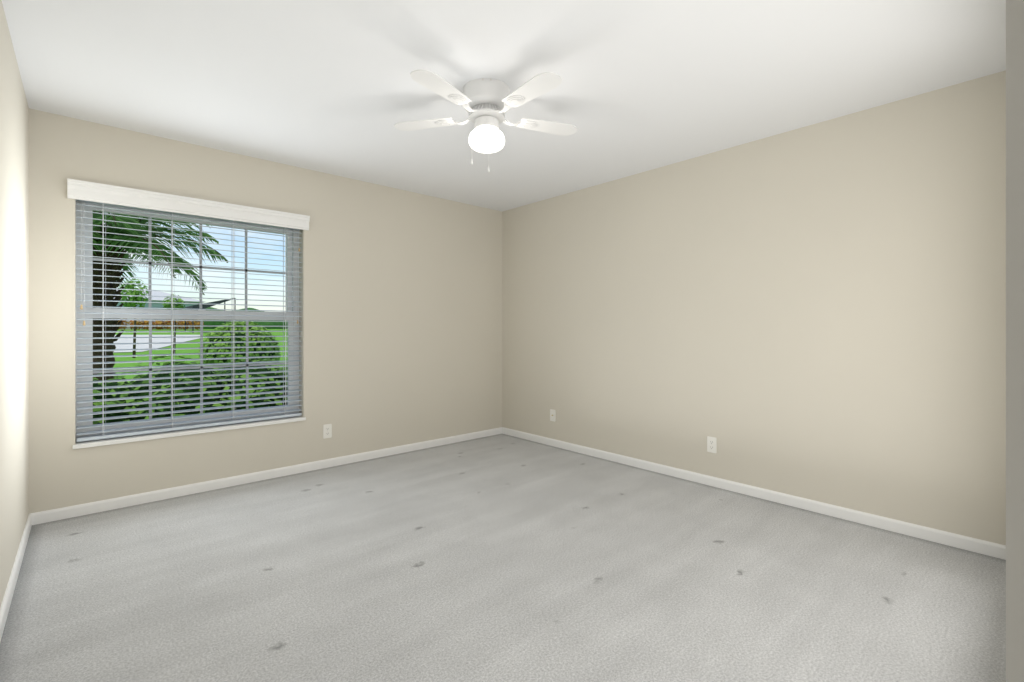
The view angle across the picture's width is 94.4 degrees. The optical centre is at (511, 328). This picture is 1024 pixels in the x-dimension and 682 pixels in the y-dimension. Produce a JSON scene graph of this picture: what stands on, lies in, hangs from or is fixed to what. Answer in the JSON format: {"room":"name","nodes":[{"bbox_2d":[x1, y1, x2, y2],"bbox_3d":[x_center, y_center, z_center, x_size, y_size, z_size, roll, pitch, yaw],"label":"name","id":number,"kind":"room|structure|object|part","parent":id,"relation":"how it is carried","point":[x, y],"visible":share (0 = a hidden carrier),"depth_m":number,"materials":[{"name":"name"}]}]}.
{"room":"empty bedroom","nodes":[
{"label":"empty bedroom","id":0,"kind":"room"},
{"bbox_2d":[0,0,28,607],"bbox_3d":[-1.013,-0.020,0.672,0.120,2.540,5.994,0,0,-42],"label":"wall","id":1,"kind":"structure","parent":0,"point":[14,310],"depth_m":2.18,"materials":[{"name":"beige paint"}]},
{"bbox_2d":[0,512,35,641],"bbox_3d":[-1.505,1.116,1.319,0.013,0.068,3.934,0,0,-42],"label":"baseboard","id":2,"kind":"structure","parent":1,"relation":"attached to","point":[31,520],"depth_m":2.12,"materials":[{"name":"white wood"}]},
{"bbox_2d":[29,108,501,513],"bbox_3d":[-1.540,-0.020,4.082,3.660,2.540,0.220,0,0,-42],"label":"wall","id":3,"kind":"structure","parent":0,"point":[400,305],"depth_m":3.89,"materials":[{"name":"beige paint"}]},
{"bbox_2d":[76,200,301,441],"bbox_3d":[-2.243,-0.070,3.435,1.350,1.560,0.151,0,0,-42],"label":"window blinds","id":4,"kind":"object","parent":3,"relation":"in","point":[85,394],"depth_m":3.30,"materials":[{"name":"white plastic"}]},
{"bbox_2d":[77,200,298,229],"bbox_3d":[-2.210,-0.825,3.399,1.338,0.046,0.058,0,0,-42],"label":"blind headrail","id":5,"kind":"object","parent":4,"relation":"attached to","point":[183,214],"visible":0.21,"depth_m":3.33,"materials":[{"name":"white metal"}]},
{"bbox_2d":[81,200,103,435],"bbox_3d":[-2.629,-0.062,2.990,0.050,1.485,0.124,0,0,18],"label":"blind cord","id":6,"kind":"object","parent":5,"relation":"hanging from","point":[81,200],"depth_m":3.01,"materials":[{"name":"white fabric"}]},
{"bbox_2d":[171,212,172,427],"bbox_3d":[-2.343,-0.062,3.279,0.015,1.485,0.055,0,0,-42],"label":"blind cord","id":7,"kind":"object","parent":5,"relation":"hanging from","point":[172,310],"depth_m":3.25,"materials":[{"name":"white fabric"}]},
{"bbox_2d":[67,178,309,230],"bbox_3d":[-2.162,-0.849,3.346,1.420,0.112,0.042,0,0,-42],"label":"blind valance","id":8,"kind":"object","parent":5,"relation":"attached to","point":[105,193],"visible":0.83,"depth_m":3.24,"materials":[{"name":"white wood"}]},
{"bbox_2d":[233,221,233,420],"bbox_3d":[-2.068,-0.062,3.526,0.016,1.485,0.055,0,0,-42],"label":"blind cord","id":9,"kind":"object","parent":5,"relation":"hanging from","point":[233,221],"depth_m":3.50,"materials":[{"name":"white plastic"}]},
{"bbox_2d":[283,228,297,414],"bbox_3d":[-1.760,-0.062,3.771,0.122,1.485,0.050,0,0,-9],"label":"blind cord","id":10,"kind":"object","parent":5,"relation":"hanging from","point":[283,228],"depth_m":3.78,"materials":[{"name":"white fabric"}]},
{"bbox_2d":[80,248,299,325],"bbox_3d":[-2.185,-0.335,3.369,1.306,0.631,0.013,0,0,-42],"label":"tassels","id":11,"kind":"object","parent":10,"relation":"hanging from","point":[81,308],"visible":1,"depth_m":2.94,"materials":[{"name":"beige wood"}]},
{"bbox_3d":[-2.209,0.690,3.398,1.338,0.020,0.052,0,0,-42],"label":"window blind bottom rail","id":12,"kind":"part","parent":4,"relation":"part of","materials":[{"name":"white plastic"}]},
{"bbox_3d":[-2.270,-0.070,3.465,1.188,1.398,0.044,0,0,-42],"label":"window muntins","id":13,"kind":"part","parent":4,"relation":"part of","materials":[{"name":"white plastic"}]},
{"bbox_2d":[73,416,305,448],"bbox_3d":[-2.207,0.723,3.396,1.374,0.025,0.128,0,0,-42],"label":"window sill","id":14,"kind":"structure","parent":3,"relation":"attached to","point":[119,440],"depth_m":3.28,"materials":[{"name":"white stone"}]},
{"bbox_2d":[36,428,499,523],"bbox_3d":[-1.462,1.116,3.996,3.600,0.068,0.013,0,0,-42],"label":"baseboard","id":15,"kind":"structure","parent":3,"relation":"attached to","point":[46,516],"depth_m":3.47,"materials":[{"name":"white wood"}]},
{"bbox_2d":[323,424,331,438],"bbox_3d":[-1.531,0.850,3.937,0.070,0.115,0.008,0,0,-42],"label":"electrical outlet","id":16,"kind":"object","parent":3,"relation":"attached to","point":[327,430],"visible":1,"depth_m":3.93,"materials":[{"name":"white plastic"}]},
{"bbox_2d":[325,427,329,435],"bbox_3d":[-1.529,0.850,3.936,0.034,0.066,0.004,0,0,-42],"label":"socket","id":17,"kind":"object","parent":16,"relation":"attached to","point":[327,429],"depth_m":3.93,"materials":[{"name":"white plastic"}]},
{"bbox_2d":[0,434,1005,681],"bbox_3d":[-0.103,1.200,2.486,3.660,0.100,4.074,0,0,-42],"label":"floor","id":18,"kind":"structure","parent":0,"point":[501,558],"depth_m":2.12,"materials":[{"name":"grey carpet"}]},
{"bbox_2d":[2,0,1005,211],"bbox_3d":[0.392,-1.350,1.937,3.900,0.120,5.994,0,0,-42],"label":"ceiling","id":19,"kind":"structure","parent":0,"point":[332,87],"depth_m":2.38,"materials":[{"name":"white paint"}]},
{"bbox_2d":[394,69,577,171],"bbox_3d":[-0.117,-1.052,2.535,1.044,0.476,1.013,0,0,-42],"label":"fan","id":20,"kind":"object","parent":19,"relation":"hanging from","point":[487,104],"visible":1,"depth_m":2.48,"materials":[{"name":"white plastic"}]},
{"bbox_3d":[-0.483,-1.147,2.661,0.262,0.014,0.336,0,0,-42],"label":"blade","id":21,"kind":"part","parent":20,"relation":"part of","materials":[{"name":"white wood"}]},
{"bbox_3d":[-0.333,-1.147,2.264,0.360,0.014,0.185,0,0,-42],"label":"blade","id":22,"kind":"part","parent":20,"relation":"part of","materials":[{"name":"white wood"}]},
{"bbox_3d":[-0.137,-1.022,2.568,0.198,0.116,0.198,0,0,-42],"label":"globe","id":23,"kind":"part","parent":20,"relation":"part of","materials":[{"name":"white glass"}]},
{"bbox_3d":[0.090,-1.147,2.282,0.132,0.014,0.360,0,0,-42],"label":"blade","id":24,"kind":"part","parent":20,"relation":"part of","materials":[{"name":"white wood"}]},
{"bbox_3d":[0.200,-1.147,2.698,0.356,0.014,0.212,0,0,-42],"label":"blade","id":25,"kind":"part","parent":20,"relation":"part of","materials":[{"name":"white wood"}]},
{"bbox_2d":[502,70,1005,544],"bbox_3d":[1.228,-0.020,3.833,0.120,2.540,4.294,0,0,-42],"label":"wall","id":26,"kind":"structure","parent":0,"point":[816,312],"depth_m":3.05,"materials":[{"name":"beige paint"}]},
{"bbox_2d":[550,409,555,421],"bbox_3d":[0.395,0.850,4.654,0.018,0.115,0.070,0,0,-42],"label":"outlet","id":27,"kind":"object","parent":26,"relation":"attached to","point":[552,415],"visible":1,"depth_m":4.65,"materials":[{"name":"white plastic"}]},
{"bbox_2d":[551,410,553,419],"bbox_3d":[0.394,0.850,4.652,0.013,0.090,0.015,0,0,-42],"label":"socket","id":28,"kind":"object","parent":27,"relation":"attached to","point":[552,411],"depth_m":4.66,"materials":[{"name":"white plastic"}]},
{"bbox_2d":[707,436,716,452],"bbox_3d":[1.463,0.850,3.476,0.008,0.115,0.070,0,0,-42],"label":"electrical outlet","id":29,"kind":"object","parent":26,"relation":"attached to","point":[711,444],"visible":1,"depth_m":3.47,"materials":[{"name":"white plastic"}]},
{"bbox_2d":[709,440,713,449],"bbox_3d":[1.462,0.850,3.475,0.004,0.066,0.034,0,0,-42],"label":"socket","id":30,"kind":"object","parent":29,"relation":"attached to","point":[711,442],"depth_m":3.47,"materials":[{"name":"white plastic"}]},
{"bbox_2d":[500,427,1005,559],"bbox_3d":[1.211,1.116,3.751,0.013,0.068,3.954,0,0,-42],"label":"baseboard","id":31,"kind":"structure","parent":26,"relation":"attached to","point":[988,548],"depth_m":3.04,"materials":[{"name":"white wood"}]},
{"bbox_3d":[1.220,-0.070,1.017,3.660,2.440,0.120,0,0,-42],"label":"wall","id":32,"kind":"structure","parent":0,"visible":0},
{"bbox_2d":[1006,0,1023,681],"bbox_3d":[0.203,0.102,0.102,0.925,2.095,0.160,0,0,-42],"label":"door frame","id":33,"kind":"structure","parent":32,"relation":"attached to","point":[1014,340],"depth_m":0.42,"materials":[{"name":"white"}]},
{"label":"outside","id":34,"kind":"structure","parent":0,"visible":0},
{"bbox_2d":[113,329,286,353],"bbox_3d":[-179.508,0.875,199.000,300.000,1.550,464.000,0,0,-42],"label":"ground","id":35,"kind":"structure","parent":34,"point":[193,345],"depth_m":44.64,"materials":[{"name":"green plant"}]},
{"bbox_2d":[113,335,199,351],"bbox_3d":[-28.445,0.954,36.758,10.071,0.885,19.675,0,0,-42],"label":"street","id":36,"kind":"structure","parent":35,"relation":"on","point":[144,340],"depth_m":36.77,"materials":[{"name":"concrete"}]},
{"bbox_2d":[115,319,203,329],"bbox_3d":[-43.179,-0.559,52.770,15.164,1.771,1.233,0,0,-42],"label":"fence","id":37,"kind":"object","parent":35,"relation":"on","point":[145,322],"depth_m":54.66,"materials":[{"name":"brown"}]},
{"bbox_2d":[116,289,204,329],"bbox_3d":[-47.006,-2.386,56.580,16.406,4.972,10.000,0,0,-42],"label":"house","id":38,"kind":"structure","parent":35,"relation":"on","point":[161,299],"depth_m":56.04,"materials":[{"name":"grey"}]},
{"bbox_2d":[185,298,235,332],"bbox_3d":[-32.947,-1.291,51.745,3.896,4.102,5.100,0,0,-42],"label":"carport","id":39,"kind":"object","parent":35,"relation":"on","point":[204,306],"depth_m":49.76,"materials":[{"name":"grey metal"}]},
{"bbox_2d":[203,307,286,328],"bbox_3d":[-86.060,-2.370,158.694,220.780,10.878,25.502,0,0,-42],"label":"treeline","id":40,"kind":"object","parent":35,"relation":"on","point":[260,323],"depth_m":151.68,"materials":[{"name":"green plant"}]},
{"bbox_2d":[113,349,286,382],"bbox_3d":[7.849,1.550,-9.080,300.000,0.200,96.000,0,0,-42],"label":"lawn","id":41,"kind":"structure","parent":34,"point":[137,358],"depth_m":22.38,"materials":[{"name":"green plant"}]},
{"bbox_2d":[118,279,147,357],"bbox_3d":[-18.746,-0.522,23.484,1.328,3.948,1.270,0,0,-42],"label":"tree","id":42,"kind":"object","parent":41,"relation":"on","point":[134,298],"depth_m":23.40,"materials":[{"name":"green plant"}]},
{"bbox_2d":[93,211,227,379],"bbox_3d":[-5.732,-0.446,6.476,3.299,3.792,3.173,0,0,-42],"label":"palm tree","id":43,"kind":"object","parent":41,"relation":"on","point":[114,248],"depth_m":6.39,"materials":[{"name":"green plant"}]},
{"bbox_2d":[162,294,184,353],"bbox_3d":[-19.266,-0.273,27.065,1.153,3.450,1.177,0,0,-42],"label":"tree","id":44,"kind":"object","parent":41,"relation":"on","point":[175,305],"depth_m":27.00,"materials":[{"name":"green plant"}]},
{"bbox_2d":[93,355,286,423],"bbox_3d":[-2.663,0.920,4.676,6.403,1.448,1.438,0,0,-42],"label":"hedge","id":45,"kind":"object","parent":41,"relation":"on","point":[121,383],"depth_m":4.14,"materials":[{"name":"green plant"}]},
{"bbox_2d":[198,321,280,377],"bbox_3d":[-6.328,0.620,11.069,1.725,1.649,1.551,0,0,-42],"label":"bush","id":46,"kind":"object","parent":41,"relation":"on","point":[223,339],"depth_m":10.59,"materials":[{"name":"green plant"}]}
]}

